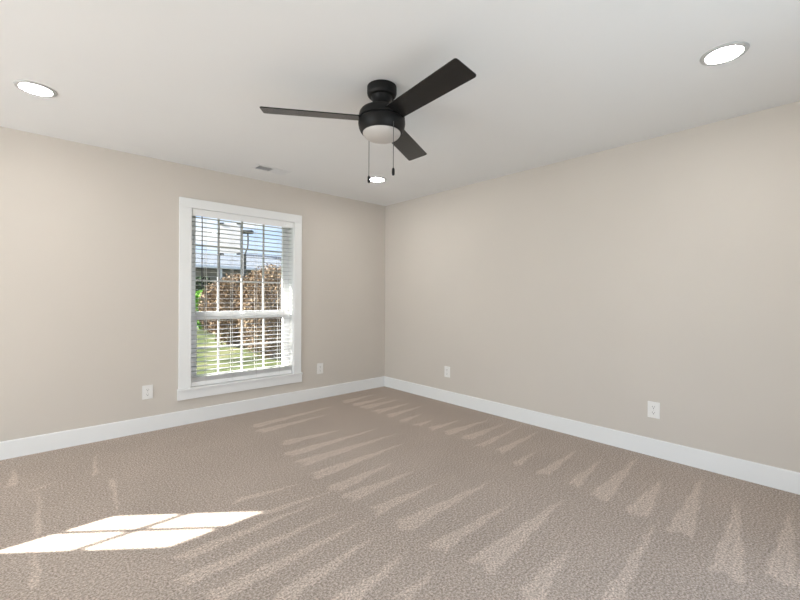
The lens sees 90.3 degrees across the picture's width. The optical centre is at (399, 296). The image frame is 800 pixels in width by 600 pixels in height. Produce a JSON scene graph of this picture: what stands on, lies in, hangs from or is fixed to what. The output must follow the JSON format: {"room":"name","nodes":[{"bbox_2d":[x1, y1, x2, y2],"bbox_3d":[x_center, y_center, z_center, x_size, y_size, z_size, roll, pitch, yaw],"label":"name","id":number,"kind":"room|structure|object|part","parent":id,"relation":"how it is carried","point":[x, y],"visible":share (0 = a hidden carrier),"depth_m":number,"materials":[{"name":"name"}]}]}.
{"room":"empty bedroom","nodes":[
{"label":"empty bedroom","id":0,"kind":"room"},
{"bbox_2d":[0,126,384,441],"bbox_3d":[-2.910,-0.027,3.021,7.500,2.536,0.150,0,0,-42],"label":"wall","id":1,"kind":"structure","parent":0,"point":[89,234],"depth_m":3.38,"materials":[{"name":"beige paint"}]},
{"bbox_2d":[142,385,152,399],"bbox_3d":[-2.239,0.844,3.531,0.082,0.124,0.009,0,0,-42],"label":"wall outlet","id":2,"kind":"object","parent":1,"relation":"attached to","point":[147,390],"visible":1,"depth_m":3.53,"materials":[{"name":"plastic"}]},
{"bbox_2d":[0,376,383,459],"bbox_3d":[-2.860,1.125,2.960,7.200,0.132,0.015,0,0,-42],"label":"baseboard","id":3,"kind":"structure","parent":1,"relation":"attached to","point":[19,447],"depth_m":3.60,"materials":[{"name":"white paint"}]},
{"bbox_2d":[177,197,302,400],"bbox_3d":[-1.633,0.017,4.166,1.276,1.890,0.184,0,0,-42],"label":"window","id":4,"kind":"structure","parent":1,"relation":"in","point":[291,292],"depth_m":4.06,"materials":[{"name":"white paint"}]},
{"bbox_3d":[-1.679,-0.324,4.223,1.044,1.018,0.035,0,0,-42],"label":"sash","id":5,"kind":"part","parent":4,"relation":"part of","materials":[{"name":"white plastic"}]},
{"bbox_3d":[-1.631,0.910,4.158,1.276,0.105,0.164,0,0,-42],"label":"sill","id":6,"kind":"part","parent":4,"relation":"part of","materials":[{"name":"white paint"}]},
{"bbox_3d":[-1.655,0.510,4.193,1.044,0.695,0.052,0,0,-42],"label":"sash","id":7,"kind":"part","parent":4,"relation":"part of","materials":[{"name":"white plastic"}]},
{"bbox_2d":[191,208,292,386],"bbox_3d":[-1.611,0.009,4.147,1.042,1.694,0.069,0,0,-42],"label":"window blind","id":8,"kind":"object","parent":4,"relation":"attached to","point":[199,380],"visible":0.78,"depth_m":4.11,"materials":[{"name":"white plastic"}]},
{"bbox_3d":[-1.901,0.018,3.890,0.003,1.640,0.056,0,0,-42],"label":"ladder cord","id":9,"kind":"part","parent":8,"relation":"part of","materials":[{"name":"white fabric"}]},
{"bbox_3d":[-1.715,0.019,4.060,0.003,1.640,0.056,0,0,-42],"label":"ladder cord","id":10,"kind":"part","parent":8,"relation":"part of","materials":[{"name":"white fabric"}]},
{"bbox_3d":[-1.619,0.835,4.152,1.036,0.041,0.052,0,0,-42],"label":"rail","id":11,"kind":"part","parent":8,"relation":"part of","materials":[{"name":"white plastic"}]},
{"bbox_3d":[-1.532,0.020,4.228,0.003,1.640,0.056,0,0,-42],"label":"ladder cord","id":12,"kind":"part","parent":8,"relation":"part of","materials":[{"name":"white fabric"}]},
{"bbox_3d":[-1.341,0.021,4.402,0.003,1.640,0.056,0,0,-42],"label":"ladder cord","id":13,"kind":"part","parent":8,"relation":"part of","materials":[{"name":"white fabric"}]},
{"bbox_2d":[317,363,322,373],"bbox_3d":[-0.946,0.847,4.714,0.082,0.124,0.009,0,0,-42],"label":"wall outlet","id":14,"kind":"object","parent":1,"relation":"attached to","point":[319,365],"visible":1,"depth_m":4.71,"materials":[{"name":"plastic"}]},
{"bbox_2d":[0,386,799,599],"bbox_3d":[-1.279,1.199,1.231,7.200,0.001,4.700,0,0,-42],"label":"floor","id":15,"kind":"structure","parent":0,"point":[380,493],"depth_m":2.18,"materials":[{"name":"beige carpet"}]},
{"bbox_2d":[0,0,799,205],"bbox_3d":[-1.266,-1.312,1.232,7.500,0.150,5.000,0,0,-42],"label":"ceiling","id":16,"kind":"structure","parent":0,"point":[186,82],"depth_m":2.22,"materials":[{"name":"white paint"}]},
{"bbox_2d":[13,80,57,97],"bbox_3d":[-2.169,-1.237,2.372,0.196,0.008,0.196,0,0,-42],"label":"recessed light","id":17,"kind":"object","parent":16,"relation":"in","point":[34,88],"visible":1,"depth_m":2.36,"materials":[{"name":"white plastic"}]},
{"bbox_2d":[252,164,290,174],"bbox_3d":[-1.245,-1.232,3.863,0.336,0.010,0.156,0,0,-42],"label":"ceiling vent","id":18,"kind":"object","parent":16,"relation":"in","point":[258,166],"visible":1,"depth_m":3.85,"materials":[{"name":"white metal"}]},
{"bbox_2d":[260,58,475,182],"bbox_3d":[-0.009,-0.954,2.249,1.233,0.552,1.098,0,0,-42],"label":"ceiling fan","id":19,"kind":"object","parent":16,"relation":"hanging from","point":[381,120],"visible":1,"depth_m":2.22,"materials":[{"name":"black metal"}]},
{"bbox_3d":[-0.489,-1.043,2.269,0.576,0.037,0.143,0,0,-10],"label":"blade","id":20,"kind":"part","parent":19,"relation":"part of","materials":[{"name":"black wood"}]},
{"bbox_3d":[-0.107,-0.939,2.334,0.222,0.057,0.222,0,0,-42],"label":"lamp shade","id":21,"kind":"part","parent":19,"relation":"part of","materials":[{"name":"white glass"}]},
{"bbox_3d":[-0.037,-0.851,2.222,0.005,0.265,0.004,0,0,-42],"label":"pull chain","id":22,"kind":"part","parent":19,"relation":"part of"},
{"bbox_3d":[0.032,-1.040,2.697,0.143,0.037,0.576,0,0,21],"label":"blade","id":23,"kind":"part","parent":19,"relation":"part of","materials":[{"name":"black wood"}]},
{"bbox_3d":[0.128,-1.039,2.025,0.143,0.037,0.576,0,0,-37],"label":"blade","id":24,"kind":"part","parent":19,"relation":"part of","materials":[{"name":"black wood"}]},
{"bbox_2d":[370,177,385,182],"bbox_3d":[-0.241,-1.227,4.167,0.196,0.008,0.196,0,0,-42],"label":"recessed light","id":25,"kind":"object","parent":16,"relation":"in","point":[372,179],"visible":0.9,"depth_m":4.16,"materials":[{"name":"white"}]},
{"bbox_2d":[699,41,749,65],"bbox_3d":[1.627,-1.217,1.999,0.196,0.008,0.196,0,0,-42],"label":"recessed light","id":26,"kind":"object","parent":16,"relation":"in","point":[727,52],"visible":1,"depth_m":1.99,"materials":[{"name":"white plastic"}]},
{"bbox_2d":[385,101,799,472],"bbox_3d":[1.438,-0.004,3.712,0.150,2.536,4.700,0,0,-42],"label":"wall","id":27,"kind":"structure","parent":0,"point":[595,288],"depth_m":3.16,"materials":[{"name":"beige paint"}]},
{"bbox_2d":[444,366,449,377],"bbox_3d":[0.541,0.859,4.570,0.009,0.124,0.082,0,0,-42],"label":"wall outlet","id":28,"kind":"object","parent":27,"relation":"attached to","point":[446,368],"visible":1,"depth_m":4.57,"materials":[{"name":"plastic"}]},
{"bbox_2d":[384,376,799,494],"bbox_3d":[1.371,1.147,3.657,0.015,0.132,4.700,0,0,-42],"label":"baseboard","id":29,"kind":"structure","parent":27,"relation":"attached to","point":[762,474],"depth_m":3.16,"materials":[{"name":"white paint"}]},
{"bbox_2d":[648,401,659,418],"bbox_3d":[1.939,0.863,3.042,0.009,0.124,0.082,0,0,-42],"label":"wall outlet","id":30,"kind":"object","parent":27,"relation":"attached to","point":[653,407],"visible":1,"depth_m":3.04,"materials":[{"name":"plastic"}]},
{"label":"outside","id":31,"kind":"structure","parent":0,"visible":0},
{"bbox_3d":[-30.466,1.347,53.277,140.000,0.200,68.500,0,0,-42],"label":"ground","id":32,"kind":"structure","parent":31,"visible":0},
{"bbox_2d":[195,275,212,291],"bbox_3d":[-11.928,-0.011,23.957,1.899,2.842,1.695,0,0,-42],"label":"bush","id":33,"kind":"object","parent":32,"relation":"on","point":[198,286],"visible":0.1,"depth_m":23.59,"materials":[{"name":"green plant"}]},
{"bbox_2d":[195,252,280,310],"bbox_3d":[-14.445,-1.120,33.388,11.670,4.900,8.060,0,0,-42],"label":"house","id":34,"kind":"structure","parent":32,"relation":"on","point":[210,258],"depth_m":31.08,"materials":[{"name":"grey"}]},
{"bbox_2d":[246,254,280,260],"bbox_3d":[-14.508,-1.820,49.186,10.100,6.300,8.060,0,0,-42],"label":"house","id":35,"kind":"structure","parent":32,"relation":"on","point":[274,257],"depth_m":47.54,"materials":[{"name":"beige brick"}]},
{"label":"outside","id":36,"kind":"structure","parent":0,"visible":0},
{"bbox_2d":[197,326,281,375],"bbox_3d":[2.222,1.518,17.550,140.000,0.200,14.350,0,0,-42],"label":"ground","id":37,"kind":"structure","parent":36,"point":[201,337],"depth_m":8.99,"materials":[{"name":"green plant"}]},
{"bbox_2d":[195,290,203,328],"bbox_3d":[-8.363,0.524,16.913,1.066,1.799,1.052,0,0,-42],"label":"shrub","id":38,"kind":"object","parent":37,"relation":"on","point":[197,293],"visible":0.16,"depth_m":16.64,"materials":[{"name":"green plant"}]},
{"bbox_2d":[195,282,228,332],"bbox_3d":[-7.033,0.400,15.110,1.241,1.986,1.210,0,0,12],"label":"dry shrub","id":39,"kind":"object","parent":37,"relation":"on","point":[203,296],"visible":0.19,"depth_m":14.83,"materials":[{"name":"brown plant"}]},
{"bbox_2d":[219,222,240,301],"bbox_3d":[-5.979,-0.620,14.003,0.795,3.990,0.065,0,0,0],"label":"sign board","id":40,"kind":"object","parent":37,"relation":"on","point":[234,233],"visible":0.52,"depth_m":13.99,"materials":[{"name":"paint"}]},
{"bbox_2d":[204,271,261,344],"bbox_3d":[-4.692,0.333,11.343,1.646,2.144,1.791,0,0,-33],"label":"dry shrub","id":41,"kind":"object","parent":37,"relation":"on","point":[230,286],"visible":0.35,"depth_m":10.92,"materials":[{"name":"brown plant"}]},
{"bbox_2d":[243,230,253,275],"bbox_3d":[-6.168,-0.656,16.000,0.480,4.060,0.240,0,0,0],"label":"street lamp","id":42,"kind":"object","parent":37,"relation":"on","point":[244,254],"visible":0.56,"depth_m":15.95,"materials":[{"name":"metal"}]},
{"bbox_2d":[229,263,281,357],"bbox_3d":[-3.030,0.317,9.273,1.756,2.186,2.019,0,0,-42],"label":"dry shrub","id":43,"kind":"object","parent":37,"relation":"on","point":[257,298],"visible":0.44,"depth_m":8.87,"materials":[{"name":"brown plant"}]}
]}

